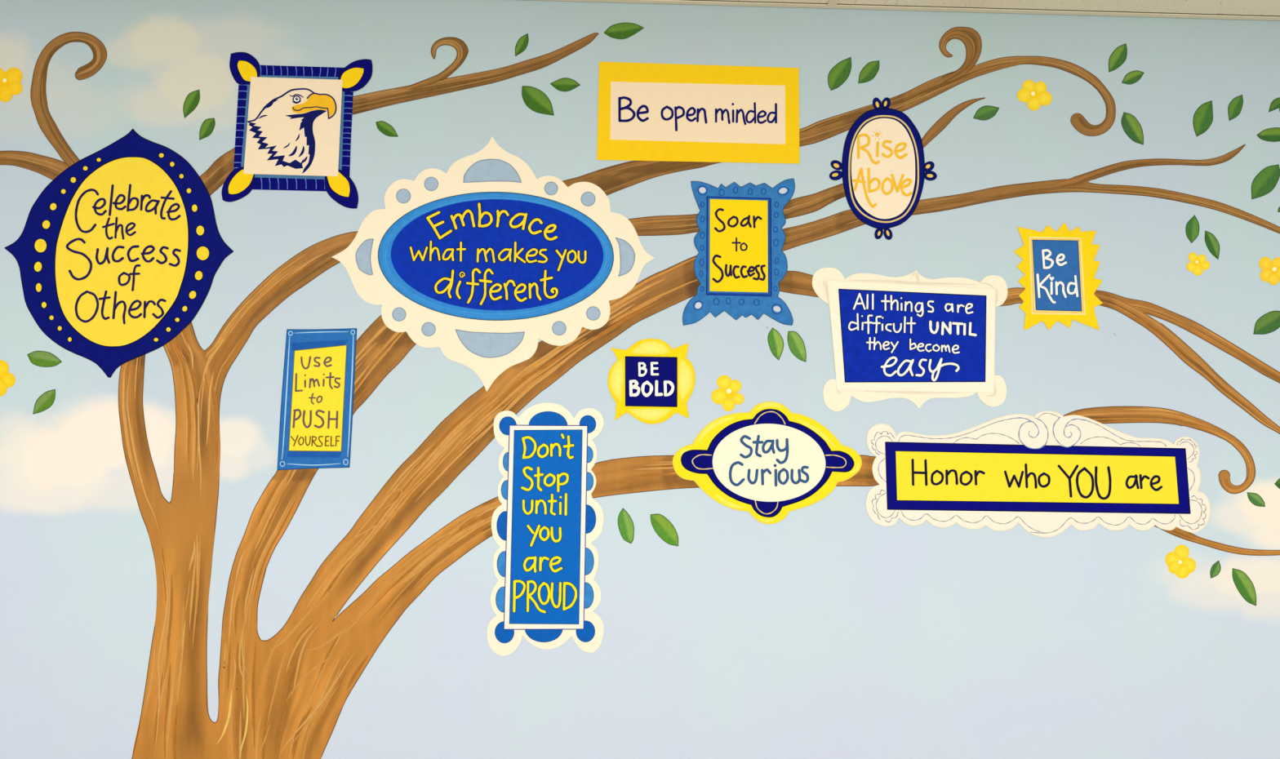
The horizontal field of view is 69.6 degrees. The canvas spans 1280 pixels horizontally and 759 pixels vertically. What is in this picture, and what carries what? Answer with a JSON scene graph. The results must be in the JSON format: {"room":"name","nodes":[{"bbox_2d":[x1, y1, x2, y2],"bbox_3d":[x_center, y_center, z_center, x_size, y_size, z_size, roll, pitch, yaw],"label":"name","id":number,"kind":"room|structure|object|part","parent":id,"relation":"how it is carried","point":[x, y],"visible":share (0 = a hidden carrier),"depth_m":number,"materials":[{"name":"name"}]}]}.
{"room":"school corridor","nodes":[
{"label":"school corridor","id":0,"kind":"room"},
{"bbox_2d":[0,0,1279,758],"bbox_3d":[-0.008,0.283,2.543,6.600,2.834,0.120,2,0,0],"label":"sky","id":1,"kind":"structure","parent":0,"point":[825,630],"depth_m":2.48,"materials":[{"name":"blue paint"}]},
{"bbox_2d":[0,360,15,396],"bbox_3d":[-1.729,-0.003,2.482,0.091,0.099,0.001,2,0,0],"label":"flower","id":2,"kind":"object","parent":1,"relation":"attached to","point":[7,380],"visible":1,"depth_m":2.48,"materials":[{"name":"paint"}]},
{"bbox_2d":[0,67,22,102],"bbox_3d":[-1.714,-0.796,2.482,0.100,0.094,0.001,2,0,0],"label":"flower","id":3,"kind":"object","parent":1,"relation":"attached to","point":[10,80],"visible":1,"depth_m":2.48,"materials":[{"name":"paint"}]},
{"bbox_2d":[32,389,55,414],"bbox_3d":[-1.605,0.060,2.482,0.059,0.070,0.001,2,0,0],"label":"leaf","id":4,"kind":"object","parent":1,"relation":"attached to","point":[46,400],"visible":1,"depth_m":2.48,"materials":[{"name":"paint"}]},
{"bbox_2d":[26,351,62,367],"bbox_3d":[-1.605,-0.055,2.482,0.094,0.044,0.001,2,0,0],"label":"leaf","id":5,"kind":"object","parent":1,"relation":"attached to","point":[40,358],"visible":1,"depth_m":2.48,"materials":[{"name":"paint"}]},
{"bbox_2d":[4,128,233,377],"bbox_3d":[-1.404,-0.341,2.481,0.617,0.672,0.002,2,0,0],"label":"painted sign","id":6,"kind":"object","parent":1,"relation":"attached to","point":[121,251],"visible":1,"depth_m":2.48,"materials":[{"name":"blue paint"}]},
{"bbox_3d":[-1.396,-0.344,2.481,0.361,0.516,0.001,2,0,0],"label":"panel","id":7,"kind":"part","parent":6,"relation":"part of","materials":[{"name":"yellow paint"}]},
{"bbox_2d":[0,388,279,521],"bbox_3d":[-1.394,0.204,2.483,0.949,0.426,0.001,2,0,0],"label":"cloud","id":8,"kind":"object","parent":1,"relation":"attached to","point":[63,461],"visible":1,"depth_m":2.48,"materials":[{"name":"white paint"}]},
{"bbox_2d":[0,3,315,146],"bbox_3d":[-1.352,-0.817,2.483,1.032,0.462,0.001,2,0,0],"label":"cloud","id":9,"kind":"object","parent":1,"relation":"attached to","point":[162,55],"visible":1,"depth_m":2.48,"materials":[{"name":"white paint"}]},
{"bbox_2d":[182,89,199,117],"bbox_3d":[-1.208,-0.744,2.482,0.044,0.078,0.001,2,0,0],"label":"leaf","id":10,"kind":"object","parent":1,"relation":"attached to","point":[191,102],"visible":1,"depth_m":2.48,"materials":[{"name":"paint"}]},
{"bbox_2d":[199,117,215,140],"bbox_3d":[-1.166,-0.675,2.482,0.042,0.061,0.001,2,0,0],"label":"leaf","id":11,"kind":"object","parent":1,"relation":"attached to","point":[207,126],"visible":1,"depth_m":2.48,"materials":[{"name":"paint"}]},
{"bbox_2d":[221,52,372,208],"bbox_3d":[-0.924,-0.672,2.481,0.397,0.413,0.002,2,0,0],"label":"painted sign","id":12,"kind":"object","parent":1,"relation":"attached to","point":[294,123],"visible":1,"depth_m":2.48,"materials":[{"name":"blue paint"}]},
{"bbox_3d":[-0.934,-0.681,2.481,0.260,0.262,0.001,2,0,0],"label":"panel","id":13,"kind":"part","parent":12,"relation":"part of","materials":[{"name":"beige paint"}]},
{"bbox_3d":[-0.933,-0.677,2.482,0.317,0.336,0.001,2,0,0],"label":"frame","id":14,"kind":"part","parent":12,"relation":"part of","materials":[{"name":"blue paint"}]},
{"bbox_2d":[277,328,356,470],"bbox_3d":[-0.870,0.053,2.481,0.204,0.388,0.002,2,0,0],"label":"painted sign","id":15,"kind":"object","parent":1,"relation":"attached to","point":[317,402],"visible":1,"depth_m":2.48,"materials":[{"name":"paint"}]},
{"bbox_3d":[-0.868,0.050,2.481,0.149,0.290,0.001,2,0,0],"label":"panel","id":16,"kind":"part","parent":15,"relation":"part of","materials":[{"name":"paint"}]},
{"bbox_2d":[375,120,398,137],"bbox_3d":[-0.682,-0.676,2.482,0.062,0.042,0.001,2,0,0],"label":"leaf","id":17,"kind":"object","parent":1,"relation":"attached to","point":[385,128],"visible":1,"depth_m":2.48,"materials":[{"name":"paint"}]},
{"bbox_2d":[332,137,654,391],"bbox_3d":[-0.396,-0.311,2.481,0.871,0.689,0.002,2,0,0],"label":"painted sign","id":18,"kind":"object","parent":1,"relation":"attached to","point":[480,261],"visible":1,"depth_m":2.48,"materials":[{"name":"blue paint"}]},
{"bbox_3d":[-0.385,-0.336,2.481,0.572,0.299,0.001,2,0,0],"label":"panel","id":19,"kind":"part","parent":18,"relation":"part of","materials":[{"name":"blue paint"}]},
{"bbox_2d":[515,33,528,56],"bbox_3d":[-0.319,-0.902,2.482,0.036,0.063,0.001,2,0,0],"label":"leaf","id":20,"kind":"object","parent":1,"relation":"attached to","point":[522,44],"visible":1,"depth_m":2.48,"materials":[{"name":"paint"}]},
{"bbox_2d":[521,85,554,115],"bbox_3d":[-0.275,-0.752,2.482,0.088,0.078,0.001,2,0,0],"label":"leaf","id":21,"kind":"object","parent":1,"relation":"attached to","point":[535,99],"visible":1,"depth_m":2.48,"materials":[{"name":"paint"}]},
{"bbox_2d":[486,402,604,656],"bbox_3d":[-0.247,0.406,2.481,0.315,0.686,0.002,2,0,0],"label":"painted sign","id":22,"kind":"object","parent":1,"relation":"attached to","point":[546,593],"visible":1,"depth_m":2.48,"materials":[{"name":"paint"}]},
{"bbox_3d":[-0.252,0.399,2.481,0.217,0.557,0.001,2,0,0],"label":"frame","id":23,"kind":"part","parent":22,"relation":"part of","materials":[{"name":"white paint"}]},
{"bbox_3d":[-0.252,0.397,2.481,0.189,0.529,0.001,2,0,0],"label":"panel","id":24,"kind":"part","parent":22,"relation":"part of","materials":[{"name":"paint"}]},
{"bbox_2d":[550,77,580,91],"bbox_3d":[-0.202,-0.795,2.482,0.082,0.038,0.001,2,0,0],"label":"leaf","id":25,"kind":"object","parent":1,"relation":"attached to","point":[564,84],"visible":1,"depth_m":2.48,"materials":[{"name":"paint"}]},
{"bbox_2d":[604,22,643,39],"bbox_3d":[-0.043,-0.940,2.482,0.108,0.046,0.001,2,0,0],"label":"leaf","id":26,"kind":"object","parent":1,"relation":"attached to","point":[620,30],"visible":1,"depth_m":2.48,"materials":[{"name":"paint"}]},
{"bbox_2d":[617,508,634,543],"bbox_3d":[-0.038,0.395,2.482,0.045,0.096,0.001,2,0,0],"label":"leaf","id":27,"kind":"object","parent":1,"relation":"attached to","point":[625,524],"visible":1,"depth_m":2.48,"materials":[{"name":"paint"}]},
{"bbox_2d":[0,26,1279,758],"bbox_3d":[-0.014,0.373,2.482,3.561,2.696,0.001,2,0,0],"label":"tree","id":28,"kind":"object","parent":1,"relation":"attached to","point":[284,695],"visible":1,"depth_m":2.48,"materials":[{"name":"brown paint"}]},
{"bbox_2d":[608,338,695,424],"bbox_3d":[0.031,0.005,2.481,0.235,0.231,0.002,2,0,0],"label":"painted sign","id":29,"kind":"object","parent":1,"relation":"attached to","point":[651,381],"visible":1,"depth_m":2.48,"materials":[{"name":"paint"}]},
{"bbox_3d":[0.030,0.006,2.481,0.144,0.136,0.001,2,0,0],"label":"panel","id":30,"kind":"part","parent":29,"relation":"part of","materials":[{"name":"blue paint"}]},
{"bbox_2d":[650,513,678,546],"bbox_3d":[0.066,0.406,2.482,0.078,0.087,0.001,2,0,0],"label":"leaf","id":31,"kind":"object","parent":1,"relation":"attached to","point":[664,528],"visible":1,"depth_m":2.48,"materials":[{"name":"paint"}]},
{"bbox_2d":[596,61,799,163],"bbox_3d":[0.160,-0.717,2.481,0.547,0.265,0.002,2,0,0],"label":"painted sign","id":32,"kind":"object","parent":1,"relation":"attached to","point":[647,111],"visible":1,"depth_m":2.48,"materials":[{"name":"paint"}]},
{"bbox_3d":[0.157,-0.719,2.481,0.475,0.159,0.001,2,0,0],"label":"panel","id":33,"kind":"part","parent":32,"relation":"part of","materials":[{"name":"beige paint"}]},
{"bbox_2d":[711,375,743,411],"bbox_3d":[0.236,0.037,2.482,0.088,0.097,0.001,2,0,0],"label":"flower","id":34,"kind":"object","parent":1,"relation":"attached to","point":[728,389],"visible":1,"depth_m":2.48,"materials":[{"name":"paint"}]},
{"bbox_2d":[682,177,795,325],"bbox_3d":[0.269,-0.344,2.481,0.298,0.405,0.002,2,0,0],"label":"painted sign","id":35,"kind":"object","parent":1,"relation":"attached to","point":[740,263],"visible":1,"depth_m":2.48,"materials":[{"name":"blue paint"}]},
{"bbox_3d":[0.267,-0.360,2.481,0.163,0.248,0.001,2,0,0],"label":"panel","id":36,"kind":"part","parent":35,"relation":"part of","materials":[{"name":"yellow paint"}]},
{"bbox_2d":[672,401,862,524],"bbox_3d":[0.343,0.225,2.481,0.510,0.330,0.002,2,0,0],"label":"painted sign","id":37,"kind":"object","parent":1,"relation":"attached to","point":[770,461],"visible":1,"depth_m":2.48,"materials":[{"name":"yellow paint"}]},
{"bbox_3d":[0.347,0.224,2.481,0.305,0.211,0.001,2,0,0],"label":"panel","id":38,"kind":"part","parent":37,"relation":"part of","materials":[{"name":"white paint"}]},
{"bbox_2d":[767,327,783,359],"bbox_3d":[0.366,-0.096,2.482,0.044,0.088,0.001,2,0,0],"label":"leaf","id":39,"kind":"object","parent":1,"relation":"attached to","point":[775,342],"visible":1,"depth_m":2.48,"materials":[{"name":"paint"}]},
{"bbox_2d":[787,331,806,361],"bbox_3d":[0.422,-0.089,2.482,0.052,0.083,0.001,2,0,0],"label":"leaf","id":40,"kind":"object","parent":1,"relation":"attached to","point":[796,344],"visible":1,"depth_m":2.48,"materials":[{"name":"paint"}]},
{"bbox_2d":[827,57,851,90],"bbox_3d":[0.538,-0.825,2.482,0.063,0.092,0.001,2,0,0],"label":"leaf","id":41,"kind":"object","parent":1,"relation":"attached to","point":[839,73],"visible":1,"depth_m":2.48,"materials":[{"name":"paint"}]},
{"bbox_2d":[857,60,879,83],"bbox_3d":[0.617,-0.829,2.482,0.056,0.063,0.001,2,0,0],"label":"leaf","id":42,"kind":"object","parent":1,"relation":"attached to","point":[869,71],"visible":1,"depth_m":2.48,"materials":[{"name":"paint"}]},
{"bbox_2d":[829,97,937,239],"bbox_3d":[0.655,-0.569,2.481,0.290,0.383,0.002,2,0,0],"label":"painted sign","id":43,"kind":"object","parent":1,"relation":"attached to","point":[883,166],"visible":1,"depth_m":2.48,"materials":[{"name":"navy paint"},{"name":"cream paint"},{"name":"gold paint"}]},
{"bbox_3d":[0.655,-0.569,2.481,0.178,0.276,0.001,2,0,0],"label":"panel","id":44,"kind":"part","parent":43,"relation":"part of","materials":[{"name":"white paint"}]},
{"bbox_3d":[0.655,-0.568,2.481,0.224,0.328,0.001,2,0,0],"label":"frame","id":45,"kind":"part","parent":43,"relation":"part of","materials":[{"name":"blue paint"}]},
{"bbox_2d":[812,267,1007,411],"bbox_3d":[0.725,-0.102,2.481,0.532,0.388,0.002,2,0,0],"label":"painted sign","id":46,"kind":"object","parent":1,"relation":"attached to","point":[916,338],"visible":1,"depth_m":2.48,"materials":[{"name":"paint"}]},
{"bbox_3d":[0.729,-0.114,2.481,0.459,0.297,0.001,2,0,0],"label":"frame","id":47,"kind":"part","parent":46,"relation":"part of","materials":[{"name":"paint"}]},
{"bbox_3d":[0.732,-0.113,2.481,0.402,0.252,0.001,2,0,0],"label":"panel","id":48,"kind":"part","parent":46,"relation":"part of","materials":[{"name":"blue paint"}]},
{"bbox_2d":[973,105,999,119],"bbox_3d":[0.933,-0.719,2.482,0.070,0.040,0.001,2,0,0],"label":"leaf","id":49,"kind":"object","parent":1,"relation":"attached to","point":[987,112],"visible":1,"depth_m":2.48,"materials":[{"name":"paint"}]},
{"bbox_2d":[1017,80,1052,110],"bbox_3d":[1.063,-0.766,2.482,0.094,0.082,0.001,2,0,0],"label":"flower","id":50,"kind":"object","parent":1,"relation":"attached to","point":[1035,95],"visible":1,"depth_m":2.48,"materials":[{"name":"paint"}]},
{"bbox_2d":[865,410,1210,537],"bbox_3d":[1.073,0.255,2.481,0.932,0.342,0.002,2,0,0],"label":"painted sign","id":51,"kind":"object","parent":1,"relation":"attached to","point":[1047,473],"visible":1,"depth_m":2.48,"materials":[{"name":"yellow paint"}]},
{"bbox_3d":[1.070,0.267,2.481,0.769,0.141,0.001,2,0,0],"label":"panel","id":52,"kind":"part","parent":51,"relation":"part of","materials":[{"name":"yellow paint"}]},
{"bbox_3d":[1.071,0.268,2.481,0.828,0.188,0.001,2,0,0],"label":"frame","id":53,"kind":"part","parent":51,"relation":"part of","materials":[{"name":"blue paint"}]},
{"bbox_2d":[1013,222,1102,330],"bbox_3d":[1.127,-0.278,2.481,0.244,0.293,0.002,2,0,0],"label":"painted sign","id":54,"kind":"object","parent":1,"relation":"attached to","point":[1060,268],"visible":1,"depth_m":2.48,"materials":[{"name":"yellow paint"}]},
{"bbox_3d":[1.123,-0.281,2.481,0.139,0.191,0.001,2,0,0],"label":"panel","id":55,"kind":"part","parent":54,"relation":"part of","materials":[{"name":"blue paint"}]},
{"bbox_3d":[1.124,-0.279,2.481,0.158,0.209,0.001,2,0,0],"label":"frame","id":56,"kind":"part","parent":54,"relation":"part of","materials":[{"name":"paint"}]},
{"bbox_2d":[1108,43,1127,71],"bbox_3d":[1.288,-0.867,2.482,0.049,0.079,0.001,2,0,0],"label":"leaf","id":57,"kind":"object","parent":1,"relation":"attached to","point":[1118,56],"visible":1,"depth_m":2.48,"materials":[{"name":"paint"}]},
{"bbox_2d":[1121,111,1143,144],"bbox_3d":[1.327,-0.677,2.482,0.062,0.087,0.001,2,0,0],"label":"leaf","id":58,"kind":"object","parent":1,"relation":"attached to","point":[1131,126],"visible":1,"depth_m":2.48,"materials":[{"name":"paint"}]},
{"bbox_2d":[1121,70,1143,84],"bbox_3d":[1.328,-0.814,2.482,0.060,0.038,0.001,2,0,0],"label":"leaf","id":59,"kind":"object","parent":1,"relation":"attached to","point":[1132,77],"visible":1,"depth_m":2.48,"materials":[{"name":"paint"}]},
{"bbox_2d":[1164,545,1195,578],"bbox_3d":[1.457,0.491,2.482,0.084,0.091,0.001,2,0,0],"label":"flower","id":60,"kind":"object","parent":1,"relation":"attached to","point":[1178,562],"visible":1,"depth_m":2.48,"materials":[{"name":"paint"}]},
{"bbox_2d":[1185,214,1199,243],"bbox_3d":[1.489,-0.406,2.482,0.037,0.076,0.001,2,0,0],"label":"leaf","id":61,"kind":"object","parent":1,"relation":"attached to","point":[1192,228],"visible":1,"depth_m":2.48,"materials":[{"name":"paint"}]},
{"bbox_2d":[1186,252,1209,275],"bbox_3d":[1.504,-0.311,2.482,0.064,0.062,0.001,2,0,0],"label":"flower","id":62,"kind":"object","parent":1,"relation":"attached to","point":[1197,264],"visible":1,"depth_m":2.48,"materials":[{"name":"paint"}]},
{"bbox_2d":[1192,100,1213,136],"bbox_3d":[1.517,-0.704,2.482,0.054,0.099,0.001,2,0,0],"label":"leaf","id":63,"kind":"object","parent":1,"relation":"attached to","point":[1203,115],"visible":1,"depth_m":2.48,"materials":[{"name":"paint"}]},
{"bbox_2d":[1138,473,1279,629],"bbox_3d":[1.634,0.459,2.483,0.634,0.500,0.001,2,0,0],"label":"cloud","id":64,"kind":"object","parent":1,"relation":"attached to","point":[1248,526],"visible":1,"depth_m":2.48,"materials":[{"name":"white paint"}]},
{"bbox_2d":[1204,230,1219,259],"bbox_3d":[1.542,-0.362,2.482,0.041,0.078,0.001,2,0,0],"label":"leaf","id":65,"kind":"object","parent":1,"relation":"attached to","point":[1212,243],"visible":1,"depth_m":2.48,"materials":[{"name":"paint"}]},
{"bbox_2d":[1209,560,1221,578],"bbox_3d":[1.551,0.512,2.482,0.029,0.049,0.001,2,0,0],"label":"leaf","id":66,"kind":"object","parent":1,"relation":"attached to","point":[1215,568],"visible":1,"depth_m":2.48,"materials":[{"name":"paint"}]},
{"bbox_2d":[1227,94,1243,120],"bbox_3d":[1.605,-0.733,2.482,0.041,0.072,0.001,2,0,0],"label":"leaf","id":67,"kind":"object","parent":1,"relation":"attached to","point":[1235,106],"visible":1,"depth_m":2.48,"materials":[{"name":"paint"}]},
{"bbox_2d":[1232,568,1256,606],"bbox_3d":[1.628,0.560,2.482,0.067,0.100,0.001,2,0,0],"label":"leaf","id":68,"kind":"object","parent":1,"relation":"attached to","point":[1242,582],"visible":1,"depth_m":2.48,"materials":[{"name":"paint"}]},
{"bbox_2d":[1247,492,1265,506],"bbox_3d":[1.660,0.324,2.482,0.050,0.038,0.001,2,0,0],"label":"leaf","id":69,"kind":"object","parent":1,"relation":"attached to","point":[1254,498],"visible":1,"depth_m":2.48,"materials":[{"name":"paint"}]},
{"bbox_2d":[1251,164,1279,199],"bbox_3d":[1.686,-0.533,2.482,0.077,0.097,0.001,2,0,0],"label":"leaf","id":70,"kind":"object","parent":1,"relation":"attached to","point":[1265,181],"visible":1,"depth_m":2.48,"materials":[{"name":"paint"}]},
{"bbox_2d":[1253,311,1279,334],"bbox_3d":[1.697,-0.153,2.482,0.087,0.066,0.001,2,0,0],"label":"leaf","id":71,"kind":"object","parent":1,"relation":"attached to","point":[1268,322],"visible":1,"depth_m":2.48,"materials":[{"name":"paint"}]},
{"bbox_2d":[1257,127,1279,142],"bbox_3d":[1.707,-0.660,2.482,0.090,0.039,0.001,2,0,0],"label":"leaf","id":72,"kind":"object","parent":1,"relation":"attached to","point":[1273,134],"visible":1,"depth_m":2.48,"materials":[{"name":"paint"}]},
{"bbox_2d":[1258,257,1279,284],"bbox_3d":[1.708,-0.292,2.482,0.082,0.075,0.001,2,0,0],"label":"flower","id":73,"kind":"object","parent":1,"relation":"attached to","point":[1270,273],"visible":1,"depth_m":2.48,"materials":[{"name":"paint"}]},
{"bbox_2d":[1268,97,1279,111],"bbox_3d":[1.721,-0.742,2.482,0.054,0.044,0.001,2,0,0],"label":"leaf","id":74,"kind":"object","parent":1,"relation":"attached to","point":[1275,104],"visible":1,"depth_m":2.48,"materials":[{"name":"paint"}]},
{"bbox_2d":[1275,478,1279,488],"bbox_3d":[1.730,0.281,2.482,0.040,0.030,0.001,2,0,0],"label":"leaf","id":75,"kind":"object","parent":1,"relation":"attached to","point":[1277,482],"visible":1,"depth_m":2.48,"materials":[{"name":"paint"}]},
{"bbox_2d":[535,0,1279,20],"bbox_3d":[0.029,-1.073,1.108,6.600,0.121,2.750,2,0,0],"label":"ceiling","id":76,"kind":"structure","parent":0,"point":[1260,7],"depth_m":2.43,"materials":[{"name":"paint"}]}
]}

